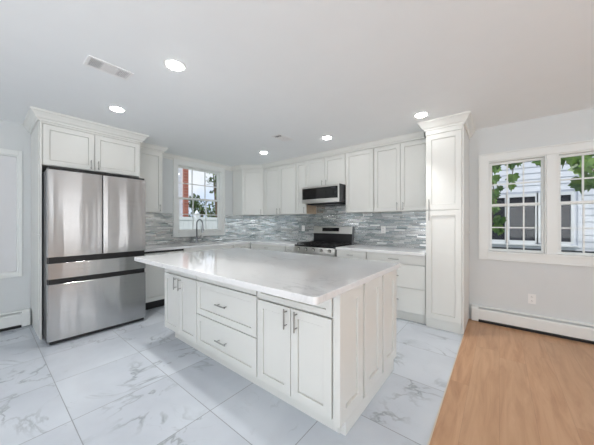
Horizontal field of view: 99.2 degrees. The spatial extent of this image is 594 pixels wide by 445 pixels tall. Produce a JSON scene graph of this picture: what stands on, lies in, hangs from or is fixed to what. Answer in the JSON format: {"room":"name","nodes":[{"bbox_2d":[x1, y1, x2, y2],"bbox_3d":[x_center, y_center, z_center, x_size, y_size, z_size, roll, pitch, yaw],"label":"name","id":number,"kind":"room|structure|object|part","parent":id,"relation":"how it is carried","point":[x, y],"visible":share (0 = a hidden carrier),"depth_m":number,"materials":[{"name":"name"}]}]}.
{"room":"kitchen","nodes":[
{"label":"kitchen","id":0,"kind":"room"},
{"bbox_2d":[0,119,250,323],"bbox_3d":[-3.232,0.025,3.579,0.120,2.550,6.745,0,0,39],"label":"wall","id":1,"kind":"structure","parent":0,"point":[15,292],"depth_m":3.21,"materials":[{"name":"paint"}]},
{"bbox_2d":[0,148,21,278],"bbox_3d":[-3.852,-0.115,2.788,0.140,1.570,1.105,0,0,39],"label":"window","id":2,"kind":"structure","parent":1,"relation":"in","point":[10,165],"depth_m":3.15,"materials":[{"name":"paint"}]},
{"bbox_2d":[0,155,15,272],"bbox_3d":[-3.858,-0.110,2.793,0.005,1.436,1.011,0,0,39],"label":"blind","id":3,"kind":"object","parent":2,"relation":"attached to","point":[7,163],"depth_m":3.13,"materials":[{"name":"white fabric"}]},
{"bbox_2d":[0,308,29,331],"bbox_3d":[-4.113,1.196,2.324,0.070,0.207,2.285,0,0,39],"label":"baseboard heater","id":4,"kind":"object","parent":1,"relation":"attached to","point":[20,318],"visible":1,"depth_m":3.10,"materials":[{"name":"paint"}]},
{"bbox_3d":[-4.132,1.187,2.340,0.020,0.183,2.285,0,0,39],"label":"panel","id":5,"kind":"part","parent":4,"relation":"part of","materials":[{"name":"paint"}]},
{"bbox_2d":[140,148,161,212],"bbox_3d":[-2.481,-0.670,4.099,0.374,0.990,0.454,0,0,39],"label":"upper cabinet","id":6,"kind":"object","parent":1,"relation":"attached to","point":[150,161],"visible":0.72,"depth_m":4.07,"materials":[{"name":"paint"}]},
{"bbox_2d":[173,158,224,236],"bbox_3d":[-1.974,-0.465,5.125,0.150,1.452,1.122,0,0,39],"label":"window","id":7,"kind":"structure","parent":1,"relation":"in","point":[177,163],"depth_m":5.08,"materials":[{"name":"paint"}]},
{"bbox_3d":[-1.978,-0.168,5.128,0.032,0.651,0.916,0,0,39],"label":"sash","id":8,"kind":"part","parent":7,"relation":"part of","materials":[{"name":"paint"}]},
{"bbox_3d":[-2.005,-0.772,5.149,0.032,0.631,0.916,0,0,39],"label":"sash","id":9,"kind":"part","parent":7,"relation":"part of","materials":[{"name":"paint"}]},
{"bbox_3d":[-1.935,0.170,5.093,0.050,0.024,0.940,0,0,39],"label":"sill","id":10,"kind":"part","parent":7,"relation":"part of","materials":[{"name":"paint"}]},
{"bbox_2d":[146,213,252,244],"bbox_3d":[-1.927,0.102,5.103,0.012,0.554,2.735,0,0,39],"label":"tiled wall","id":11,"kind":"structure","parent":1,"relation":"attached to","point":[159,226],"depth_m":4.77,"materials":[{"name":"tile"}]},
{"bbox_2d":[140,131,424,170],"bbox_3d":[-0.508,-1.209,3.767,3.904,0.088,2.364,0,0,39],"label":"trim","id":12,"kind":"structure","parent":1,"relation":"attached to","point":[420,134],"depth_m":4.33,"materials":[{"name":"paint"}]},
{"bbox_2d":[0,305,466,444],"bbox_3d":[-1.525,1.325,2.211,4.495,0.050,6.985,0,0,39],"label":"floor tile","id":13,"kind":"structure","parent":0,"point":[135,383],"depth_m":1.93,"materials":[{"name":"tile"}]},
{"bbox_2d":[23,106,148,339],"bbox_3d":[-2.789,0.025,3.396,0.795,2.549,1.167,0,0,39],"label":"refrigerator surround","id":14,"kind":"object","parent":13,"relation":"on","point":[58,140],"visible":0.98,"depth_m":3.05,"materials":[{"name":"paint"}]},
{"bbox_3d":[-3.168,-0.506,3.049,0.638,1.268,0.006,0,0,39],"label":"applied panel","id":15,"kind":"part","parent":14,"relation":"part of","materials":[{"name":"paint"}]},
{"bbox_3d":[-3.168,0.620,3.049,0.638,0.940,0.006,0,0,39],"label":"applied panel","id":16,"kind":"part","parent":14,"relation":"part of","materials":[{"name":"paint"}]},
{"bbox_3d":[-3.129,0.075,3.034,0.718,2.450,0.018,0,0,39],"label":"panel","id":17,"kind":"part","parent":14,"relation":"part of","materials":[{"name":"paint"}]},
{"bbox_3d":[-2.704,-0.886,3.007,0.020,0.453,0.458,0,0,39],"label":"door","id":18,"kind":"part","parent":14,"relation":"part of","materials":[{"name":"paint"}]},
{"bbox_3d":[-2.789,-1.194,3.396,0.795,0.109,1.167,0,0,39],"label":"crown","id":19,"kind":"part","parent":14,"relation":"part of","materials":[{"name":"paint"}]},
{"bbox_3d":[-2.398,-0.886,3.389,0.020,0.453,0.505,0,0,39],"label":"door","id":20,"kind":"part","parent":14,"relation":"part of","materials":[{"name":"paint"}]},
{"bbox_3d":[-2.512,0.075,3.820,0.698,2.450,0.012,0,0,39],"label":"panel","id":21,"kind":"part","parent":14,"relation":"part of","materials":[{"name":"paint"}]},
{"bbox_2d":[42,167,145,344],"bbox_3d":[-2.647,0.353,3.273,0.866,1.893,0.941,0,0,39],"label":"refrigerator","id":22,"kind":"object","parent":13,"relation":"on","point":[94,224],"visible":0.96,"depth_m":2.91,"materials":[{"name":"grey metal"}]},
{"bbox_3d":[-2.480,-0.102,2.837,0.060,0.933,0.470,0,0,39],"label":"door","id":23,"kind":"part","parent":22,"relation":"part of","materials":[{"name":"silver metal"}]},
{"bbox_3d":[-2.332,0.955,3.021,0.060,0.600,0.941,0,0,39],"label":"drawer","id":24,"kind":"part","parent":22,"relation":"part of","materials":[{"name":"silver metal"}]},
{"bbox_3d":[-2.332,0.516,3.021,0.060,0.168,0.941,0,0,39],"label":"drawer","id":25,"kind":"part","parent":22,"relation":"part of","materials":[{"name":"silver metal"}]},
{"bbox_3d":[-2.184,-0.102,3.207,0.060,0.933,0.466,0,0,39],"label":"door","id":26,"kind":"part","parent":22,"relation":"part of","materials":[{"name":"silver metal"}]},
{"bbox_2d":[145,249,183,309],"bbox_3d":[-2.295,0.861,4.078,0.588,0.878,0.657,0,0,39],"label":"dishwasher","id":27,"kind":"object","parent":13,"relation":"on","point":[155,276],"visible":0.29,"depth_m":3.83,"materials":[{"name":"grey metal"}]},
{"bbox_2d":[165,268,202,352],"bbox_3d":[-0.936,0.854,3.078,0.688,0.893,1.088,0,0,39],"label":"base cabinet","id":28,"kind":"object","parent":13,"relation":"on","point":[181,313],"visible":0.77,"depth_m":2.65,"materials":[{"name":"paint"}]},
{"bbox_3d":[-1.381,0.874,2.797,0.337,0.619,0.020,0,0,39],"label":"door","id":29,"kind":"part","parent":28,"relation":"part of","materials":[{"name":"paint"}]},
{"bbox_3d":[-1.248,0.485,2.691,0.680,0.134,0.020,0,0,39],"label":"drawer","id":30,"kind":"part","parent":28,"relation":"part of","materials":[{"name":"paint"}]},
{"bbox_3d":[-1.114,0.874,2.584,0.335,0.619,0.020,0,0,39],"label":"door","id":31,"kind":"part","parent":28,"relation":"part of","materials":[{"name":"paint"}]},
{"bbox_2d":[183,245,232,251],"bbox_3d":[-1.789,0.861,4.736,0.680,0.879,0.983,0,0,39],"label":"base cabinet","id":32,"kind":"object","parent":13,"relation":"on","point":[223,246],"visible":0.06,"depth_m":4.50,"materials":[{"name":"paint"}]},
{"bbox_2d":[145,239,303,251],"bbox_3d":[-1.201,0.400,4.526,1.863,0.040,2.725,0,0,39],"label":"countertop","id":33,"kind":"structure","parent":32,"relation":"on","point":[159,247],"depth_m":4.71,"materials":[{"name":"white stone"}]},
{"bbox_2d":[195,219,203,242],"bbox_3d":[-1.857,0.151,4.858,0.223,0.458,0.092,0,0,29],"label":"faucet","id":34,"kind":"object","parent":33,"relation":"on","point":[202,230],"visible":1,"depth_m":4.86,"materials":[{"name":"silver metal"}]},
{"bbox_3d":[-1.864,0.101,4.838,0.196,0.357,0.025,0,0,32],"label":"spout","id":35,"kind":"part","parent":34,"relation":"part of","materials":[{"name":"silver metal"}]},
{"bbox_2d":[197,276,262,387],"bbox_3d":[-0.330,0.854,2.591,0.863,0.893,1.087,0,0,39],"label":"base cabinet","id":36,"kind":"object","parent":13,"relation":"on","point":[227,313],"visible":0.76,"depth_m":2.15,"materials":[{"name":"paint"}]},
{"bbox_3d":[-0.640,1.034,2.204,0.855,0.297,0.020,0,0,39],"label":"drawer","id":37,"kind":"part","parent":36,"relation":"part of","materials":[{"name":"paint"}]},
{"bbox_3d":[-0.640,0.485,2.204,0.855,0.134,0.020,0,0,39],"label":"drawer","id":38,"kind":"part","parent":36,"relation":"part of","materials":[{"name":"paint"}]},
{"bbox_3d":[-0.640,0.719,2.204,0.855,0.314,0.020,0,0,39],"label":"drawer","id":39,"kind":"part","parent":36,"relation":"part of","materials":[{"name":"paint"}]},
{"bbox_2d":[134,247,400,304],"bbox_3d":[-0.402,0.385,2.513,2.370,0.040,1.380,0,0,39],"label":"countertop","id":40,"kind":"structure","parent":36,"relation":"on","point":[311,279],"depth_m":1.98,"materials":[{"name":"white stone"}]},
{"bbox_2d":[233,243,249,247],"bbox_3d":[-1.343,0.861,5.293,0.680,0.879,0.436,0,0,39],"label":"base cabinet","id":41,"kind":"object","parent":13,"relation":"on","point":[247,245],"visible":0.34,"depth_m":5.11,"materials":[{"name":"paint"}]},
{"bbox_2d":[251,243,285,251],"bbox_3d":[-0.398,0.861,5.188,0.950,0.879,0.686,0,0,39],"label":"base cabinet","id":42,"kind":"object","parent":13,"relation":"on","point":[253,246],"visible":0.15,"depth_m":4.92,"materials":[{"name":"paint"}]},
{"bbox_2d":[286,246,294,252],"bbox_3d":[0.069,0.861,4.814,0.235,0.879,0.686,0,0,39],"label":"base cabinet","id":43,"kind":"object","parent":13,"relation":"on","point":[288,248],"visible":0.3,"depth_m":4.57,"materials":[{"name":"paint"}]},
{"bbox_2d":[257,291,338,432],"bbox_3d":[0.269,0.854,2.112,0.667,0.893,1.088,0,0,39],"label":"base cabinet","id":44,"kind":"object","parent":13,"relation":"on","point":[295,338],"visible":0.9,"depth_m":1.68,"materials":[{"name":"paint"}]},
{"bbox_3d":[-0.168,0.881,1.826,0.326,0.603,0.020,0,0,39],"label":"door","id":45,"kind":"part","parent":44,"relation":"part of","materials":[{"name":"paint"}]},
{"bbox_3d":[-0.042,0.493,1.725,0.652,0.150,0.020,0,0,39],"label":"drawer","id":46,"kind":"part","parent":44,"relation":"part of","materials":[{"name":"paint"}]},
{"bbox_3d":[-0.012,0.652,1.664,0.010,0.135,0.038,0,0,39],"label":"handle","id":47,"kind":"part","parent":44,"relation":"part of","materials":[{"name":"silver metal"}]},
{"bbox_3d":[0.088,0.881,1.621,0.317,0.603,0.020,0,0,39],"label":"door","id":48,"kind":"part","parent":44,"relation":"part of","materials":[{"name":"paint"}]},
{"bbox_2d":[294,226,353,256],"bbox_3d":[0.461,0.680,4.447,0.818,1.239,0.742,0,0,39],"label":"range","id":49,"kind":"object","parent":13,"relation":"on","point":[326,238],"visible":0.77,"depth_m":4.46,"materials":[{"name":"grey metal"}]},
{"bbox_3d":[0.280,0.802,4.221,0.814,0.585,0.042,0,0,39],"label":"oven door","id":50,"kind":"part","parent":49,"relation":"part of","materials":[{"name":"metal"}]},
{"bbox_3d":[0.280,0.451,4.221,0.816,0.102,0.042,0,0,39],"label":"control panel","id":51,"kind":"part","parent":49,"relation":"part of","materials":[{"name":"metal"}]},
{"bbox_2d":[295,244,348,248],"bbox_3d":[0.460,0.392,4.446,0.818,0.027,0.595,0,0,39],"label":"cooktop","id":52,"kind":"object","parent":49,"relation":"in","point":[307,246],"depth_m":4.24,"materials":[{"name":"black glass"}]},
{"bbox_3d":[0.650,0.128,4.684,0.814,0.134,0.036,0,0,39],"label":"panel","id":53,"kind":"part","parent":49,"relation":"part of","materials":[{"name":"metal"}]},
{"bbox_2d":[337,250,366,259],"bbox_3d":[1.004,0.861,4.065,0.494,0.879,0.686,0,0,39],"label":"base cabinet","id":54,"kind":"object","parent":13,"relation":"on","point":[340,253],"visible":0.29,"depth_m":3.81,"materials":[{"name":"paint"}]},
{"bbox_2d":[333,270,395,435],"bbox_3d":[0.562,0.854,1.903,0.047,0.893,1.050,0,0,39],"label":"end panel","id":55,"kind":"object","parent":13,"relation":"on","point":[364,316],"visible":0.87,"depth_m":1.71,"materials":[{"name":"paint"}]},
{"bbox_3d":[0.336,0.810,1.616,0.042,0.790,0.318,0,0,39],"label":"panel","id":56,"kind":"part","parent":55,"relation":"part of","materials":[{"name":"paint"}]},
{"bbox_3d":[0.562,1.256,1.901,0.038,0.088,0.900,0,0,39],"label":"board","id":57,"kind":"part","parent":55,"relation":"part of","materials":[{"name":"paint"}]},
{"bbox_3d":[0.559,0.810,1.895,0.042,0.790,0.322,0,0,39],"label":"panel","id":58,"kind":"part","parent":55,"relation":"part of","materials":[{"name":"paint"}]},
{"bbox_3d":[0.784,0.810,2.176,0.042,0.790,0.322,0,0,39],"label":"panel","id":59,"kind":"part","parent":55,"relation":"part of","materials":[{"name":"paint"}]},
{"bbox_2d":[367,252,425,323],"bbox_3d":[1.506,0.861,3.663,0.784,0.879,0.685,0,0,39],"label":"base cabinet","id":60,"kind":"object","parent":13,"relation":"on","point":[411,276],"visible":0.58,"depth_m":3.31,"materials":[{"name":"paint"}]},
{"bbox_2d":[336,244,425,255],"bbox_3d":[1.317,0.400,3.823,1.282,0.040,0.674,0,0,39],"label":"countertop","id":61,"kind":"structure","parent":60,"relation":"on","point":[361,248],"depth_m":3.62,"materials":[{"name":"white stone"}]},
{"bbox_3d":[1.321,0.484,3.433,0.774,0.118,0.020,0,0,39],"label":"drawer","id":62,"kind":"part","parent":60,"relation":"part of","materials":[{"name":"paint"}]},
{"bbox_3d":[1.321,1.014,3.433,0.774,0.313,0.020,0,0,39],"label":"drawer","id":63,"kind":"part","parent":60,"relation":"part of","materials":[{"name":"paint"}]},
{"bbox_3d":[1.321,0.700,3.433,0.774,0.302,0.020,0,0,39],"label":"drawer","id":64,"kind":"part","parent":60,"relation":"part of","materials":[{"name":"paint"}]},
{"bbox_2d":[418,110,475,333],"bbox_3d":[1.948,0.025,3.265,0.545,2.549,0.756,0,0,39],"label":"pantry cabinet","id":65,"kind":"object","parent":13,"relation":"on","point":[447,137],"visible":1,"depth_m":3.03,"materials":[{"name":"paint"}]},
{"bbox_3d":[1.759,-0.622,3.037,0.373,0.923,0.020,0,0,39],"label":"door","id":66,"kind":"part","parent":65,"relation":"part of","materials":[{"name":"paint"}]},
{"bbox_3d":[1.759,0.510,3.037,0.373,1.320,0.020,0,0,39],"label":"door","id":67,"kind":"part","parent":65,"relation":"part of","materials":[{"name":"paint"}]},
{"bbox_3d":[1.947,-1.194,3.265,0.545,0.109,0.755,0,0,39],"label":"crown","id":68,"kind":"part","parent":65,"relation":"part of","materials":[{"name":"paint"}]},
{"bbox_3d":[2.124,-0.512,3.175,0.014,1.255,0.676,0,0,39],"label":"panel","id":69,"kind":"part","parent":65,"relation":"part of","materials":[{"name":"paint"}]},
{"bbox_3d":[2.124,0.708,3.175,0.014,1.145,0.676,0,0,39],"label":"panel","id":70,"kind":"part","parent":65,"relation":"part of","materials":[{"name":"paint"}]},
{"bbox_2d":[0,0,593,168],"bbox_3d":[-0.024,-1.310,1.009,8.340,0.120,6.985,0,0,39],"label":"ceiling","id":71,"kind":"structure","parent":0,"point":[352,72],"depth_m":2.00,"materials":[{"name":"paint"}]},
{"bbox_2d":[83,55,133,80],"bbox_3d":[-1.518,-1.246,2.046,0.170,0.007,0.300,0,0,39],"label":"ceiling vent","id":72,"kind":"object","parent":71,"relation":"in","point":[90,61],"visible":1,"depth_m":2.03,"materials":[{"name":"metal"}]},
{"bbox_2d":[108,106,125,111],"bbox_3d":[-1.972,-1.244,2.768,0.164,0.009,0.164,0,0,39],"label":"recessed light","id":73,"kind":"object","parent":71,"relation":"in","point":[114,108],"visible":1,"depth_m":2.76,"materials":[{"name":"paint"}]},
{"bbox_2d":[110,107,123,111],"bbox_3d":[-1.972,-1.244,2.768,0.122,0.009,0.122,0,0,39],"label":"diffuser","id":74,"kind":"object","parent":73,"relation":"attached to","point":[118,109],"depth_m":2.76,"materials":[{"name":"white plastic"}]},
{"bbox_2d":[163,59,185,71],"bbox_3d":[-0.967,-1.244,2.002,0.164,0.009,0.164,0,0,39],"label":"recessed light","id":75,"kind":"object","parent":71,"relation":"in","point":[173,64],"visible":1,"depth_m":1.99,"materials":[{"name":"paint"}]},
{"bbox_2d":[166,61,182,70],"bbox_3d":[-0.967,-1.244,2.002,0.122,0.009,0.122,0,0,39],"label":"diffuser","id":76,"kind":"object","parent":75,"relation":"attached to","point":[173,65],"depth_m":1.99,"materials":[{"name":"white plastic"}]},
{"bbox_2d":[271,134,292,141],"bbox_3d":[-0.217,-1.246,3.704,0.160,0.007,0.300,0,0,39],"label":"ceiling vent","id":77,"kind":"object","parent":71,"relation":"in","point":[278,136],"visible":1,"depth_m":3.68,"materials":[{"name":"metal"}]},
{"bbox_2d":[322,136,332,139],"bbox_3d":[0.440,-1.244,3.700,0.164,0.009,0.164,0,0,39],"label":"recessed light","id":78,"kind":"object","parent":71,"relation":"in","point":[323,137],"visible":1,"depth_m":3.68,"materials":[{"name":"paint"}]},
{"bbox_2d":[413,112,428,117],"bbox_3d":[1.433,-1.244,2.920,0.164,0.009,0.164,0,0,39],"label":"recessed light","id":79,"kind":"object","parent":71,"relation":"in","point":[420,114],"visible":1,"depth_m":2.90,"materials":[{"name":"paint"}]},
{"bbox_2d":[415,113,426,117],"bbox_3d":[1.433,-1.244,2.920,0.122,0.009,0.122,0,0,39],"label":"diffuser","id":80,"kind":"object","parent":79,"relation":"attached to","point":[418,115],"depth_m":2.91,"materials":[{"name":"white plastic"}]},
{"bbox_2d":[316,108,593,323],"bbox_3d":[2.128,0.025,3.696,8.340,2.550,0.140,0,0,39],"label":"wall","id":81,"kind":"structure","parent":0,"point":[566,292],"depth_m":3.06,"materials":[{"name":"paint"}]},
{"bbox_2d":[233,169,264,215],"bbox_3d":[-0.974,-0.670,5.691,0.737,0.990,0.600,0,0,39],"label":"upper cabinet","id":82,"kind":"object","parent":81,"relation":"attached to","point":[248,184],"visible":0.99,"depth_m":5.47,"materials":[{"name":"paint"}]},
{"bbox_3d":[-0.961,-0.661,5.468,0.448,0.973,0.020,0,0,4],"label":"door","id":83,"kind":"part","parent":82,"relation":"part of","materials":[{"name":"paint"}]},
{"bbox_2d":[264,163,302,214],"bbox_3d":[-0.271,-0.670,5.268,0.878,0.990,0.378,0,0,39],"label":"upper cabinet","id":84,"kind":"object","parent":81,"relation":"attached to","point":[279,181],"visible":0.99,"depth_m":5.12,"materials":[{"name":"paint"}]},
{"bbox_3d":[-0.530,-0.661,5.294,0.432,0.973,0.020,0,0,39],"label":"door","id":85,"kind":"part","parent":84,"relation":"part of","materials":[{"name":"paint"}]},
{"bbox_3d":[-0.189,-0.661,5.020,0.432,0.973,0.020,0,0,39],"label":"door","id":86,"kind":"part","parent":84,"relation":"part of","materials":[{"name":"paint"}]},
{"bbox_2d":[296,161,315,213],"bbox_3d":[0.170,-0.670,4.914,0.238,0.990,0.378,0,0,39],"label":"upper cabinet","id":87,"kind":"object","parent":81,"relation":"attached to","point":[301,208],"visible":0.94,"depth_m":4.81,"materials":[{"name":"paint"}]},
{"bbox_3d":[0.081,-0.661,4.804,0.228,0.973,0.020,0,0,39],"label":"door","id":88,"kind":"part","parent":87,"relation":"part of","materials":[{"name":"paint"}]},
{"bbox_3d":[0.281,-0.407,4.863,0.002,0.465,0.320,0,0,39],"label":"panel","id":89,"kind":"part","parent":87,"relation":"part of","materials":[{"name":"brown wood"}]},
{"bbox_2d":[306,153,345,186],"bbox_3d":[0.581,-0.905,4.585,0.808,0.520,0.378,0,0,39],"label":"upper cabinet","id":90,"kind":"object","parent":81,"relation":"attached to","point":[332,169],"visible":0.82,"depth_m":4.44,"materials":[{"name":"paint"}]},
{"bbox_3d":[0.336,-0.896,4.600,0.397,0.503,0.020,0,0,39],"label":"door","id":91,"kind":"part","parent":90,"relation":"part of","materials":[{"name":"paint"}]},
{"bbox_2d":[302,183,345,205],"bbox_3d":[0.547,-0.483,4.518,0.760,0.317,0.526,0,0,39],"label":"microwave","id":92,"kind":"object","parent":90,"relation":"attached to","point":[330,194],"visible":0.85,"depth_m":4.27,"materials":[{"name":"grey metal"}]},
{"bbox_3d":[0.404,-0.510,4.352,0.720,0.191,0.078,0,0,39],"label":"door glass","id":93,"kind":"part","parent":92,"relation":"part of","materials":[{"name":"black glass"}]},
{"bbox_3d":[0.650,-0.896,4.348,0.397,0.503,0.020,0,0,39],"label":"door","id":94,"kind":"part","parent":90,"relation":"part of","materials":[{"name":"paint"}]},
{"bbox_2d":[253,205,425,247],"bbox_3d":[0.477,0.020,4.921,3.966,0.760,0.012,0,0,39],"label":"tiled wall","id":95,"kind":"structure","parent":81,"relation":"attached to","point":[402,229],"depth_m":4.47,"materials":[{"name":"tile"}]},
{"bbox_2d":[346,148,377,212],"bbox_3d":[1.090,-0.670,4.178,0.481,0.990,0.378,0,0,39],"label":"upper cabinet","id":96,"kind":"object","parent":81,"relation":"attached to","point":[359,164],"visible":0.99,"depth_m":4.05,"materials":[{"name":"paint"}]},
{"bbox_2d":[374,138,425,211],"bbox_3d":[1.591,-0.670,3.776,0.789,0.990,0.378,0,0,39],"label":"upper cabinet","id":97,"kind":"object","parent":81,"relation":"attached to","point":[400,168],"visible":0.92,"depth_m":3.67,"materials":[{"name":"paint"}]},
{"bbox_3d":[1.349,-0.661,3.789,0.387,0.973,0.020,0,0,39],"label":"door","id":98,"kind":"part","parent":97,"relation":"part of","materials":[{"name":"paint"}]},
{"bbox_3d":[1.656,-0.661,3.543,0.387,0.973,0.020,0,0,39],"label":"door","id":99,"kind":"part","parent":97,"relation":"part of","materials":[{"name":"paint"}]},
{"bbox_2d":[528,294,535,303],"bbox_3d":[2.827,0.914,3.040,0.072,0.116,0.009,0,0,39],"label":"outlet","id":100,"kind":"object","parent":81,"relation":"attached to","point":[531,297],"visible":1,"depth_m":3.04,"materials":[{"name":"white plastic"}]},
{"bbox_2d":[471,304,593,344],"bbox_3d":[3.357,1.196,2.575,2.600,0.207,0.070,0,0,39],"label":"baseboard heater","id":101,"kind":"object","parent":81,"relation":"attached to","point":[583,332],"visible":1,"depth_m":2.98,"materials":[{"name":"paint"}]},
{"bbox_3d":[3.372,1.187,2.594,2.600,0.183,0.020,0,0,39],"label":"panel","id":102,"kind":"part","parent":101,"relation":"part of","materials":[{"name":"paint"}]},
{"bbox_2d":[479,139,593,266],"bbox_3d":[3.019,-0.212,2.960,1.442,1.377,0.175,0,0,39],"label":"window","id":103,"kind":"structure","parent":81,"relation":"in","point":[550,253],"depth_m":3.01,"materials":[{"name":"paint"}]},
{"bbox_3d":[2.750,0.058,3.180,0.521,0.611,0.032,0,0,39],"label":"sash","id":104,"kind":"part","parent":103,"relation":"part of","materials":[{"name":"paint"}]},
{"bbox_3d":[2.771,-0.500,3.207,0.521,0.576,0.032,0,0,39],"label":"sash","id":105,"kind":"part","parent":103,"relation":"part of","materials":[{"name":"paint"}]},
{"bbox_3d":[2.981,0.375,2.913,1.240,0.024,0.055,0,0,39],"label":"sill","id":106,"kind":"part","parent":103,"relation":"part of","materials":[{"name":"paint"}]},
{"bbox_3d":[3.268,0.058,2.764,0.581,0.611,0.032,0,0,39],"label":"sash","id":107,"kind":"part","parent":103,"relation":"part of","materials":[{"name":"paint"}]},
{"bbox_3d":[3.290,-0.500,2.792,0.581,0.576,0.032,0,0,39],"label":"sash","id":108,"kind":"part","parent":103,"relation":"part of","materials":[{"name":"paint"}]},
{"bbox_2d":[429,319,593,444],"bbox_3d":[1.730,1.325,-0.396,3.845,0.050,6.985,0,0,39],"label":"floor","id":109,"kind":"structure","parent":0,"point":[507,386],"depth_m":1.95,"materials":[{"name":"brown wood"}]},
{"bbox_2d":[427,335,463,444],"bbox_3d":[0.025,1.298,0.550,0.008,0.004,6.090,0,0,39],"label":"trim","id":110,"kind":"structure","parent":109,"relation":"on","point":[463,335],"depth_m":1.86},
{"label":"outside","id":111,"kind":"structure","parent":0,"visible":0},
{"bbox_3d":[1.725,1.725,10.150,50.000,0.050,42.000,0,0,39],"label":"ground","id":112,"kind":"structure","parent":111,"visible":0},
{"bbox_2d":[178,168,188,216],"bbox_3d":[-9.547,-1.000,8.084,4.190,5.400,10.480,0,0,39],"label":"house","id":113,"kind":"structure","parent":112,"relation":"on","point":[183,174],"depth_m":10.76,"materials":[{"name":"red brick"}]},
{"bbox_2d":[179,210,216,228],"bbox_3d":[-3.117,0.630,8.904,0.180,2.140,6.180,0,0,39],"label":"fence","id":114,"kind":"object","parent":112,"relation":"on","point":[184,222],"visible":0.06,"depth_m":8.53,"materials":[{"name":"white plastic"}]},
{"bbox_3d":[-3.392,0.690,8.561,0.130,2.020,0.130,0,0,39],"label":"post","id":115,"kind":"part","parent":114,"relation":"part of","materials":[{"name":"white plastic"}]},
{"bbox_3d":[-3.117,-0.150,8.904,0.060,0.100,6.000,0,0,39],"label":"rail","id":116,"kind":"part","parent":114,"relation":"part of","materials":[{"name":"white plastic"}]},
{"bbox_2d":[189,193,214,216],"bbox_3d":[-4.830,0.056,13.897,1.570,3.298,2.867,0,0,39],"label":"tree","id":117,"kind":"object","parent":112,"relation":"on","point":[198,207],"visible":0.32,"depth_m":13.46,"materials":[{"name":"green plant"}]},
{"bbox_2d":[206,173,216,216],"bbox_3d":[-3.990,-0.738,12.569,1.104,4.882,0.870,0,0,-30],"label":"tree","id":118,"kind":"object","parent":112,"relation":"on","point":[214,175],"visible":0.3,"depth_m":12.49,"materials":[{"name":"green plant"}]},
{"bbox_2d":[492,165,506,235],"bbox_3d":[3.118,0.125,3.957,0.281,3.151,0.346,0,0,22],"label":"vine","id":119,"kind":"object","parent":112,"relation":"on","point":[498,220],"visible":0.61,"depth_m":3.93,"materials":[{"name":"green plant"}]},
{"bbox_2d":[532,160,540,166],"bbox_3d":[3.470,0.199,3.642,0.217,3.002,0.269,0,0,-19],"label":"vine","id":120,"kind":"object","parent":112,"relation":"on","point":[537,163],"visible":0.09,"depth_m":3.58,"materials":[{"name":"green plant"}]},
{"bbox_2d":[492,156,593,252],"bbox_3d":[5.834,-2.100,5.282,10.300,7.600,3.500,0,0,39],"label":"house","id":121,"kind":"structure","parent":112,"relation":"on","point":[571,215],"depth_m":4.76,"materials":[{"name":"white wood"}]},
{"bbox_3d":[4.010,-0.083,5.153,0.355,0.835,0.018,0,0,39],"label":"pane","id":122,"kind":"part","parent":121,"relation":"part of","materials":[{"name":"glass"}]},
{"bbox_3d":[4.348,-0.083,4.883,0.370,0.835,0.018,0,0,39],"label":"pane","id":123,"kind":"part","parent":121,"relation":"part of","materials":[{"name":"glass"}]},
{"bbox_3d":[4.701,-0.083,4.600,0.385,0.835,0.018,0,0,39],"label":"pane","id":124,"kind":"part","parent":121,"relation":"part of","materials":[{"name":"glass"}]},
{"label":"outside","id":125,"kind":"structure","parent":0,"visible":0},
{"bbox_2d":[504,162,522,190],"bbox_3d":[3.422,-0.964,3.927,0.258,0.972,0.291,0,0,-26],"label":"vine","id":126,"kind":"object","parent":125,"point":[512,178],"visible":0.51,"depth_m":3.92,"materials":[{"name":"green plant"}]},
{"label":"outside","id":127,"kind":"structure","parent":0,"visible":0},
{"bbox_2d":[561,154,593,194],"bbox_3d":[3.862,-0.941,3.342,0.611,1.118,0.431,0,0,39],"label":"vine","id":128,"kind":"object","parent":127,"point":[575,163],"visible":0.48,"depth_m":3.35,"materials":[{"name":"green plant"}]}
]}

